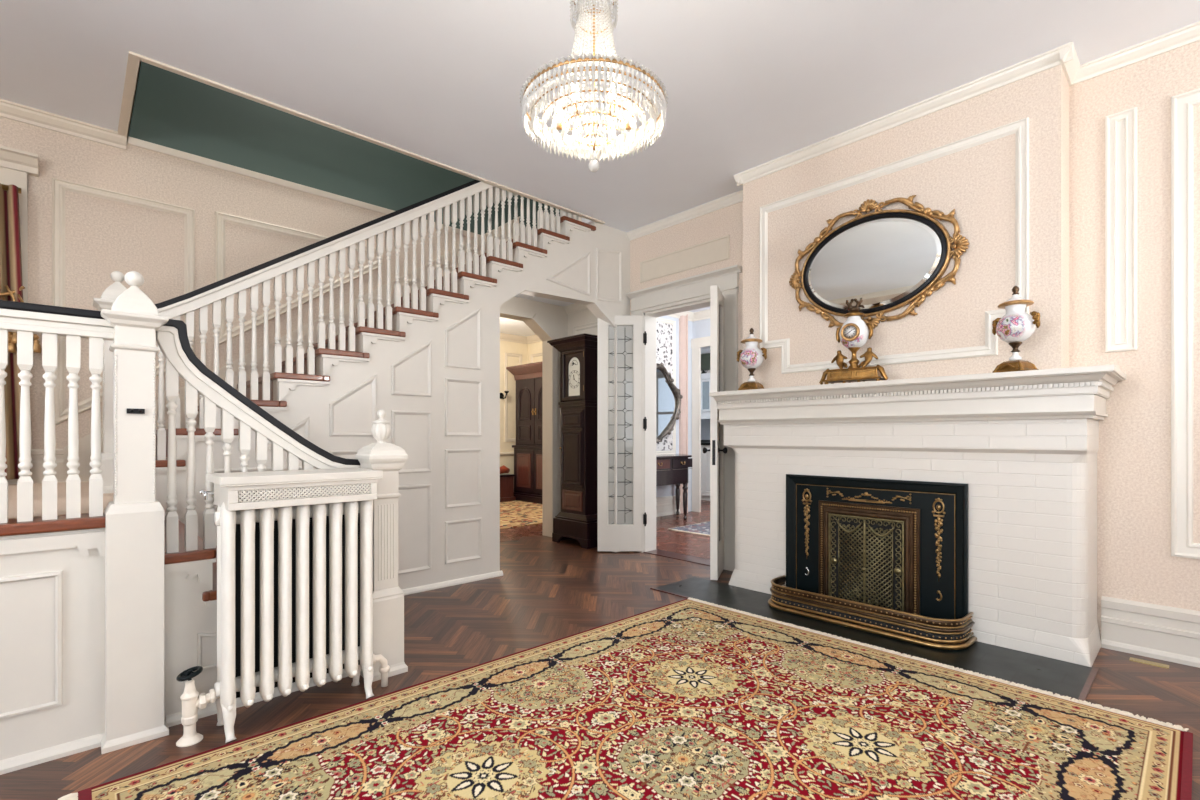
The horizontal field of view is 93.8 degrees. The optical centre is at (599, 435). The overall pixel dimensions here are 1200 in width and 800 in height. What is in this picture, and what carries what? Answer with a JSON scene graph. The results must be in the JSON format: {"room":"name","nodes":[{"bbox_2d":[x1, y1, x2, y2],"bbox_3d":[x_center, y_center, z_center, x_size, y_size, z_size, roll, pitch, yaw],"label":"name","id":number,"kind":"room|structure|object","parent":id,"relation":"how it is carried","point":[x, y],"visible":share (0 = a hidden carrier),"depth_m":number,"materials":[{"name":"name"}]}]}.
{"room":"historic interior","nodes":[
{"label":"historic interior","id":0,"kind":"room"},
{"bbox_2d":[0,528,104,759],"bbox_3d":[-2.732,0.680,1.032,2.820,0.740,0.120,0,0,-43],"label":"wall","id":1,"kind":"structure","parent":0,"point":[27,607],"depth_m":1.83,"materials":[{"name":"white paint"}]},
{"bbox_2d":[0,531,104,774],"bbox_3d":[-2.698,0.688,0.967,2.780,0.725,0.022,0,0,-43],"label":"trim","id":2,"kind":"structure","parent":1,"relation":"attached to","point":[89,540],"depth_m":1.83,"materials":[{"name":"white wood"}]},
{"bbox_2d":[0,61,567,536],"bbox_3d":[-2.744,-1.700,3.834,6.630,5.500,0.150,0,0,-43],"label":"wall","id":3,"kind":"structure","parent":0,"point":[103,237],"depth_m":3.82,"materials":[{"name":"beige paint"}]},
{"bbox_2d":[0,145,38,302],"bbox_3d":[-3.771,-0.755,2.689,1.525,1.670,0.120,0,0,-43],"label":"trim","id":4,"kind":"structure","parent":3,"relation":"attached to","point":[16,165],"depth_m":3.18,"materials":[{"name":"white wood"}]},
{"bbox_2d":[52,178,194,425],"bbox_3d":[-2.960,-0.782,3.519,0.685,1.465,0.016,0,0,-43],"label":"trim","id":5,"kind":"structure","parent":3,"relation":"attached to","point":[59,186],"depth_m":3.33,"materials":[{"name":"white wood"}]},
{"bbox_2d":[0,99,500,240],"bbox_3d":[-2.684,-1.834,3.748,6.600,0.080,0.059,0,0,-43],"label":"trim","id":6,"kind":"structure","parent":3,"relation":"attached to","point":[8,109],"depth_m":3.48,"materials":[{"name":"white wood"}]},
{"bbox_2d":[7,216,519,484],"bbox_3d":[-2.950,-0.865,3.520,5.900,2.604,0.028,0,0,-43],"label":"trim","id":7,"kind":"structure","parent":3,"relation":"attached to","point":[37,455],"depth_m":4.01,"materials":[{"name":"white wood"}]},
{"bbox_2d":[215,212,382,344],"bbox_3d":[-2.206,-1.073,4.224,1.150,0.925,0.016,0,0,-43],"label":"trim","id":8,"kind":"structure","parent":3,"relation":"attached to","point":[220,218],"depth_m":3.99,"materials":[{"name":"white wood"}]},
{"bbox_2d":[500,306,557,536],"bbox_3d":[-0.915,-0.100,5.429,1.280,2.300,0.020,0,0,-43],"label":"trim","id":9,"kind":"structure","parent":3,"relation":"attached to","point":[503,310],"depth_m":5.82,"materials":[{"name":"white wood"}]},
{"bbox_3d":[-3.824,-0.700,2.742,1.400,1.580,0.150,0,0,-43],"label":"window","id":10,"kind":"structure","parent":3,"relation":"in","visible":0},
{"bbox_2d":[0,183,41,479],"bbox_3d":[-3.539,-0.573,2.805,1.062,1.626,0.113,0,0,-43],"label":"curtain","id":11,"kind":"object","parent":10,"relation":"hanging from","point":[11,284],"visible":0.49,"depth_m":3.10,"materials":[{"name":"gold fabric"}]},
{"bbox_2d":[155,222,629,589],"bbox_3d":[-1.078,-0.410,4.003,3.605,2.920,0.120,0,0,-43],"label":"wall","id":12,"kind":"structure","parent":0,"point":[354,413],"depth_m":3.97,"materials":[{"name":"white wood"}]},
{"bbox_2d":[118,51,604,223],"bbox_3d":[-1.480,-1.964,4.195,3.190,0.212,1.050,0,0,-43],"label":"trim","id":13,"kind":"structure","parent":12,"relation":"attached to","point":[134,60],"depth_m":3.22,"materials":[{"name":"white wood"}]},
{"bbox_2d":[213,248,621,574],"bbox_3d":[-0.932,-0.386,4.049,3.094,2.596,0.013,0,0,-43],"label":"trim","id":14,"kind":"structure","parent":12,"relation":"attached to","point":[373,380],"depth_m":3.91,"materials":[{"name":"white wood"}]},
{"bbox_2d":[402,570,502,594],"bbox_3d":[-1.192,1.032,3.801,1.252,0.036,0.020,0,0,-43],"label":"trim","id":15,"kind":"structure","parent":12,"relation":"attached to","point":[438,585],"depth_m":3.94,"materials":[{"name":"white wood"}]},
{"bbox_2d":[598,316,646,550],"bbox_3d":[0.199,-0.024,5.071,0.443,2.123,0.062,0,0,0],"label":"door","id":16,"kind":"structure","parent":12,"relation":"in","point":[611,537],"depth_m":5.05,"materials":[{"name":"white wood"}]},
{"bbox_2d":[500,340,527,473],"bbox_3d":[-2.835,-0.325,8.337,4.250,2.750,0.150,0,0,-43],"label":"wall","id":17,"kind":"structure","parent":0,"point":[505,346],"depth_m":9.46,"materials":[{"name":"beige paint"}]},
{"bbox_2d":[500,391,508,398],"bbox_3d":[-1.583,-0.674,9.268,0.110,0.131,0.180,0,0,-43],"label":"wall sconce","id":18,"kind":"object","parent":17,"relation":"attached to","point":[506,392],"visible":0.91,"depth_m":9.28,"materials":[{"name":"black metal"}]},
{"bbox_2d":[500,333,541,455],"bbox_3d":[-1.783,-0.325,7.191,4.220,2.750,2.960,0,0,-43],"label":"trim","id":19,"kind":"structure","parent":17,"relation":"attached to","point":[503,336],"depth_m":9.43,"materials":[{"name":"beige wood"}]},
{"bbox_2d":[528,341,541,363],"bbox_3d":[-0.188,-0.325,8.684,0.150,2.750,2.960,0,0,-43],"label":"wall","id":20,"kind":"structure","parent":0,"point":[533,348],"depth_m":9.55,"materials":[{"name":"beige paint"}]},
{"bbox_2d":[514,293,574,305],"bbox_3d":[-0.651,-1.180,5.087,1.660,0.460,0.880,0,0,-43],"label":"ceiling","id":21,"kind":"structure","parent":0,"point":[535,298],"depth_m":5.67,"materials":[{"name":"paint"}]},
{"bbox_2d":[568,309,597,336],"bbox_3d":[-0.059,-0.200,5.743,0.100,2.500,1.030,0,0,-43],"label":"wall","id":22,"kind":"structure","parent":0,"point":[586,316],"depth_m":5.80,"materials":[{"name":"beige paint"}]},
{"bbox_2d":[563,303,597,335],"bbox_3d":[-0.066,-0.760,5.634,0.059,1.220,0.880,0,0,-43],"label":"trim","id":23,"kind":"structure","parent":22,"relation":"attached to","point":[573,308],"depth_m":5.81,"materials":[{"name":"white wood"}]},
{"bbox_2d":[0,0,1199,232],"bbox_3d":[-0.264,-1.930,1.088,6.700,0.120,7.550,0,0,-43],"label":"ceiling","id":24,"kind":"structure","parent":0,"point":[749,84],"depth_m":2.79,"materials":[{"name":"paint"}]},
{"bbox_2d":[520,0,667,171],"bbox_3d":[-0.020,-1.382,1.900,0.498,0.975,0.501,0,0,-11],"label":"chandelier","id":25,"kind":"object","parent":24,"relation":"hanging from","point":[584,148],"visible":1,"depth_m":1.83,"materials":[{"name":"clear glass"}]},
{"bbox_2d":[0,500,1199,799],"bbox_3d":[0.863,1.060,4.641,13.200,0.020,11.200,0,0,-43],"label":"floor","id":26,"kind":"structure","parent":0,"point":[547,590],"depth_m":2.92,"materials":[{"name":"brown wood"}]},
{"bbox_2d":[176,468,389,746],"bbox_3d":[-1.167,0.594,2.142,0.722,0.912,0.278,0,0,-43],"label":"radiator","id":27,"kind":"object","parent":26,"relation":"on","point":[295,547],"visible":1,"depth_m":2.08,"materials":[{"name":"metal"}]},
{"bbox_2d":[199,490,213,499],"bbox_3d":[-1.392,0.207,1.984,0.044,0.036,0.018,0,0,-43],"label":"valve","id":28,"kind":"object","parent":27,"relation":"attached to","point":[201,492],"depth_m":1.98,"materials":[{"name":"silver metal"}]},
{"bbox_2d":[206,468,382,486],"bbox_3d":[-1.157,0.154,2.150,0.543,0.033,0.278,0,0,-43],"label":"shelf","id":29,"kind":"object","parent":27,"relation":"attached to","point":[341,476],"depth_m":2.06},
{"bbox_2d":[238,483,370,502],"bbox_3d":[-1.070,0.207,2.063,0.453,0.047,0.004,0,0,-43],"label":"grille","id":30,"kind":"object","parent":27,"relation":"attached to","point":[271,492],"depth_m":2.05,"materials":[{"name":"white metal"}]},
{"bbox_2d":[0,180,595,753],"bbox_3d":[-2.167,-0.784,2.769,6.017,3.670,2.185,0,0,-43],"label":"staircase","id":31,"kind":"structure","parent":26,"relation":"on","point":[161,576],"depth_m":2.11,"materials":[{"name":"white painted wood"},{"name":"stained wood"},{"name":"black lacquer"}]},
{"bbox_2d":[127,408,144,413],"bbox_3d":[-1.595,-0.086,1.928,0.048,0.017,0.019,0,0,-43],"label":"switch plate","id":32,"kind":"object","parent":31,"relation":"attached to","point":[129,410],"depth_m":1.93,"materials":[{"name":"black metal"}]},
{"bbox_2d":[500,473,515,501],"bbox_3d":[-1.633,0.835,9.057,0.390,0.430,0.380,0,0,-43],"label":"chest","id":33,"kind":"object","parent":26,"relation":"on","point":[506,480],"visible":0.41,"depth_m":8.96,"materials":[{"name":"red wood"}]},
{"bbox_2d":[500,465,509,473],"bbox_3d":[-1.626,0.547,9.050,0.375,0.145,0.130,0,0,-43],"label":"folded blanket","id":34,"kind":"object","parent":33,"relation":"on","point":[503,469],"visible":0.46,"depth_m":9.06,"materials":[{"name":"fabric"}]},
{"bbox_2d":[500,501,541,528],"bbox_3d":[-1.661,1.044,7.265,2.900,0.012,2.120,0,0,-43],"label":"area rug","id":35,"kind":"object","parent":26,"relation":"on","point":[512,513],"visible":0.21,"depth_m":7.42,"materials":[{"name":"beige fabric"}]},
{"bbox_2d":[506,361,541,503],"bbox_3d":[-0.895,-0.040,8.905,0.540,2.180,1.310,0,0,-43],"label":"armoire","id":36,"kind":"object","parent":26,"relation":"on","point":[528,377],"visible":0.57,"depth_m":8.87,"materials":[{"name":"brown wood"}]},
{"bbox_2d":[547,333,597,548],"bbox_3d":[-0.195,0.052,5.493,0.380,1.995,0.560,0,0,-43],"label":"grandfather clock","id":37,"kind":"object","parent":26,"relation":"on","point":[577,519],"visible":0.91,"depth_m":5.37,"materials":[{"name":"brown wood"}]},
{"bbox_2d":[560,347,597,401],"bbox_3d":[-0.164,-0.593,5.522,0.295,0.515,0.380,0,0,-43],"label":"hood","id":38,"kind":"object","parent":37,"relation":"attached to","point":[578,365],"depth_m":5.39,"materials":[{"name":"brown wood"}]},
{"bbox_2d":[58,598,1192,799],"bbox_3d":[0.271,1.041,1.798,2.937,0.018,2.225,0,0,-43],"label":"rug","id":39,"kind":"object","parent":26,"relation":"on","point":[690,698],"visible":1,"depth_m":1.94,"materials":[{"name":"red fabric"}]},
{"bbox_2d":[656,454,691,519],"bbox_3d":[0.635,0.645,6.838,1.668,0.810,0.480,0,0,-43],"label":"table","id":40,"kind":"object","parent":26,"relation":"on","point":[671,469],"visible":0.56,"depth_m":6.86,"materials":[{"name":"black wood"}]},
{"bbox_2d":[668,521,709,535],"bbox_3d":[1.600,1.044,6.341,1.300,0.012,1.075,0,0,-43],"label":"rug","id":41,"kind":"object","parent":26,"relation":"on","point":[700,528],"visible":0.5,"depth_m":6.29,"materials":[{"name":"fabric"}]},
{"bbox_2d":[701,442,709,500],"bbox_3d":[1.998,0.575,9.209,0.700,0.950,0.780,0,0,-43],"label":"cabinet","id":42,"kind":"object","parent":26,"relation":"on","point":[705,457],"depth_m":9.07,"materials":[{"name":"white wood"}]},
{"bbox_2d":[650,364,1125,700],"bbox_3d":[1.458,0.374,3.298,0.865,1.352,2.335,0,0,-43],"label":"fireplace","id":43,"kind":"object","parent":26,"relation":"on","point":[1024,444],"depth_m":2.83,"materials":[{"name":"white brick"}]},
{"bbox_2d":[737,328,766,389],"bbox_3d":[1.013,-0.512,3.748,0.214,0.420,0.156,0,0,40],"label":"urn vase","id":44,"kind":"object","parent":43,"relation":"on","point":[751,357],"visible":0.93,"depth_m":3.71,"materials":[{"name":"white ceramic"}]},
{"bbox_2d":[819,298,887,384],"bbox_3d":[1.472,-0.549,3.252,0.380,0.495,0.163,0,0,41],"label":"mantel clock","id":45,"kind":"object","parent":43,"relation":"on","point":[854,333],"visible":0.93,"depth_m":3.21,"materials":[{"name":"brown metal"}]},
{"bbox_2d":[786,474,967,628],"bbox_3d":[1.529,0.647,3.228,0.060,0.805,1.003,0,0,-43],"label":"fireplace insert","id":46,"kind":"object","parent":43,"relation":"in","point":[900,545],"visible":0.9,"depth_m":3.17,"materials":[{"name":"black metal"}]},
{"bbox_2d":[828,514,903,620],"bbox_3d":[1.516,0.747,3.223,0.033,0.559,0.423,0,0,-43],"label":"grille","id":47,"kind":"object","parent":46,"relation":"attached to","point":[866,551],"depth_m":3.22,"materials":[{"name":"gold metal"}]},
{"bbox_2d":[709,364,1125,396],"bbox_3d":[1.663,-0.286,3.309,0.550,0.032,2.070,0,0,-43],"label":"mantel shelf","id":48,"kind":"object","parent":43,"relation":"attached to","point":[1112,374],"depth_m":2.84,"materials":[{"name":"white wood"}]},
{"bbox_2d":[992,286,1040,372],"bbox_3d":[1.997,-0.512,2.696,0.156,0.420,0.214,0,0,-23],"label":"urn vase","id":49,"kind":"object","parent":43,"relation":"on","point":[1016,326],"visible":0.91,"depth_m":2.66,"materials":[{"name":"white ceramic"}]},
{"bbox_2d":[1129,657,1168,668],"bbox_3d":[2.536,1.047,2.591,0.045,0.006,0.130,0,0,-43],"label":"floor vent","id":50,"kind":"object","parent":26,"relation":"in","point":[1131,658],"visible":1,"depth_m":2.59,"materials":[{"name":"gold metal"}]},
{"bbox_2d":[500,307,709,353],"bbox_3d":[1.818,-1.750,6.767,8.900,0.100,9.400,0,0,-43],"label":"ceiling","id":51,"kind":"structure","parent":0,"point":[508,326],"depth_m":8.79,"materials":[{"name":"paint"}]},
{"bbox_2d":[656,316,678,496],"bbox_3d":[0.320,-0.325,7.029,2.170,2.750,0.150,0,0,-43],"label":"wall","id":52,"kind":"structure","parent":0,"point":[666,490],"depth_m":7.59,"materials":[{"name":"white paint"}]},
{"bbox_2d":[656,322,672,450],"bbox_3d":[0.502,-0.650,7.090,1.300,1.680,0.005,0,0,-43],"label":"panel","id":53,"kind":"object","parent":52,"relation":"attached to","point":[664,332],"visible":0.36,"depth_m":7.43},
{"bbox_2d":[656,317,680,516],"bbox_3d":[0.337,-0.250,6.922,2.050,2.600,0.030,0,0,-43],"label":"trim","id":54,"kind":"structure","parent":52,"relation":"attached to","point":[666,505],"depth_m":7.49,"materials":[{"name":"white wood"}]},
{"bbox_2d":[656,363,682,442],"bbox_3d":[0.760,-0.430,7.268,0.942,1.045,0.074,0,0,-43],"label":"ornate mirror","id":55,"kind":"object","parent":52,"relation":"attached to","point":[668,396],"visible":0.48,"depth_m":7.40,"materials":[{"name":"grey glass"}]},
{"bbox_2d":[679,314,687,512],"bbox_3d":[1.147,-0.325,7.659,0.140,2.750,0.060,0,0,-43],"label":"trim","id":56,"kind":"structure","parent":52,"relation":"attached to","point":[683,320],"depth_m":7.64,"materials":[{"name":"white wood"}]},
{"bbox_2d":[688,319,709,511],"bbox_3d":[3.227,-0.325,5.750,0.330,2.750,5.990,0,0,-43],"label":"wall","id":57,"kind":"structure","parent":0,"point":[701,328],"depth_m":7.79,"materials":[{"name":"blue paint"}]},
{"bbox_2d":[666,309,709,511],"bbox_3d":[2.428,-0.325,4.907,2.350,2.750,5.850,0,0,-43],"label":"trim","id":58,"kind":"structure","parent":57,"relation":"attached to","point":[697,343],"depth_m":7.74,"materials":[{"name":"white wood"}]},
{"bbox_2d":[701,420,709,439],"bbox_3d":[3.625,-0.325,8.457,3.950,2.750,9.400,0,0,-43],"label":"wall","id":59,"kind":"structure","parent":0,"point":[705,424],"depth_m":12.55,"materials":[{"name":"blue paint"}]},
{"bbox_2d":[701,353,709,373],"bbox_3d":[2.824,-1.535,11.473,0.800,0.330,2.900,0,0,-43],"label":"wall","id":60,"kind":"structure","parent":0,"point":[705,358],"depth_m":11.58,"materials":[{"name":"green paint"}]},
{"bbox_2d":[701,373,709,419],"bbox_3d":[2.651,-0.820,11.318,0.465,0.940,2.510,0,0,-43],"label":"upper cabinet","id":61,"kind":"object","parent":60,"relation":"attached to","point":[705,377],"visible":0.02,"depth_m":11.52,"materials":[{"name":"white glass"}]},
{"bbox_2d":[743,65,1068,387],"bbox_3d":[1.725,-0.410,3.462,0.250,2.920,1.780,0,0,-43],"label":"wall","id":62,"kind":"structure","parent":0,"point":[978,182],"depth_m":3.08,"materials":[{"name":"beige paint"}]},
{"bbox_2d":[789,195,969,329],"bbox_3d":[1.611,-1.024,3.358,0.064,0.778,1.029,0,0,-43],"label":"wall mirror","id":63,"kind":"object","parent":62,"relation":"attached to","point":[891,260],"visible":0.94,"depth_m":3.31,"materials":[{"name":"gold glass"}]},
{"bbox_2d":[810,221,936,305],"bbox_3d":[1.605,-1.024,3.352,0.001,0.476,0.728,-3,2,-43],"label":"mirror glass","id":64,"kind":"object","parent":63,"relation":"attached to","point":[877,262],"depth_m":3.33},
{"bbox_2d":[760,117,1028,373],"bbox_3d":[1.633,-1.010,3.366,0.016,1.180,1.515,0,0,-43],"label":"trim","id":65,"kind":"structure","parent":62,"relation":"attached to","point":[1020,128],"depth_m":3.10,"materials":[{"name":"white wood"}]},
{"bbox_2d":[734,42,1079,185],"bbox_3d":[1.707,-1.838,3.445,0.300,0.064,1.878,0,0,-43],"label":"trim","id":66,"kind":"structure","parent":62,"relation":"attached to","point":[1065,55],"depth_m":3.11,"materials":[{"name":"white wood"}]},
{"bbox_2d":[630,41,1199,637],"bbox_3d":[2.445,-0.410,2.985,0.150,2.920,6.420,0,0,-43],"label":"wall","id":67,"kind":"structure","parent":0,"point":[1135,562],"depth_m":2.72,"materials":[{"name":"beige paint"}]},
{"bbox_2d":[643,549,709,565],"bbox_3d":[0.744,1.047,4.804,0.170,0.006,0.850,0,0,-43],"label":"threshold","id":68,"kind":"object","parent":67,"relation":"attached to","point":[682,557],"depth_m":4.84,"materials":[{"name":"red wood"}]},
{"bbox_2d":[626,265,741,570],"bbox_3d":[0.721,-0.128,4.779,0.222,2.355,1.185,0,0,-43],"label":"trim","id":69,"kind":"structure","parent":67,"relation":"attached to","point":[693,292],"depth_m":4.76,"materials":[{"name":"white wood"}]},
{"bbox_2d":[640,235,729,282],"bbox_3d":[0.689,-1.485,4.746,0.009,0.190,0.950,0,0,-43],"label":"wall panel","id":70,"kind":"structure","parent":67,"relation":"attached to","point":[715,250],"depth_m":4.71,"materials":[{"name":"beige paint"}]},
{"bbox_2d":[703,285,726,579],"bbox_3d":[0.891,-0.024,4.244,0.178,2.123,0.447,0,0,19],"label":"door","id":71,"kind":"structure","parent":67,"relation":"in","point":[717,450],"depth_m":4.05,"materials":[{"name":"white wood"}]},
{"bbox_2d":[626,21,1199,240],"bbox_3d":[2.413,-1.838,2.873,0.050,0.064,6.300,0,0,-43],"label":"trim","id":72,"kind":"structure","parent":67,"relation":"attached to","point":[1189,34],"depth_m":2.77,"materials":[{"name":"white wood"}]},
{"bbox_2d":[1105,107,1136,352],"bbox_3d":[2.553,-1.002,2.750,0.014,1.175,0.116,0,0,-43],"label":"trim","id":73,"kind":"structure","parent":67,"relation":"attached to","point":[1120,127],"depth_m":2.75,"materials":[{"name":"white wood"}]},
{"bbox_2d":[1101,596,1199,667],"bbox_3d":[3.535,0.925,1.688,0.030,0.250,3.035,0,0,-43],"label":"baseboard","id":74,"kind":"structure","parent":67,"relation":"attached to","point":[1166,633],"depth_m":2.66,"materials":[{"name":"white wood"}]},
{"bbox_2d":[1171,88,1199,558],"bbox_3d":[3.077,-0.511,2.188,0.016,2.148,1.192,0,0,-43],"label":"trim","id":75,"kind":"structure","parent":67,"relation":"attached to","point":[1182,545],"depth_m":2.60,"materials":[{"name":"white wood"}]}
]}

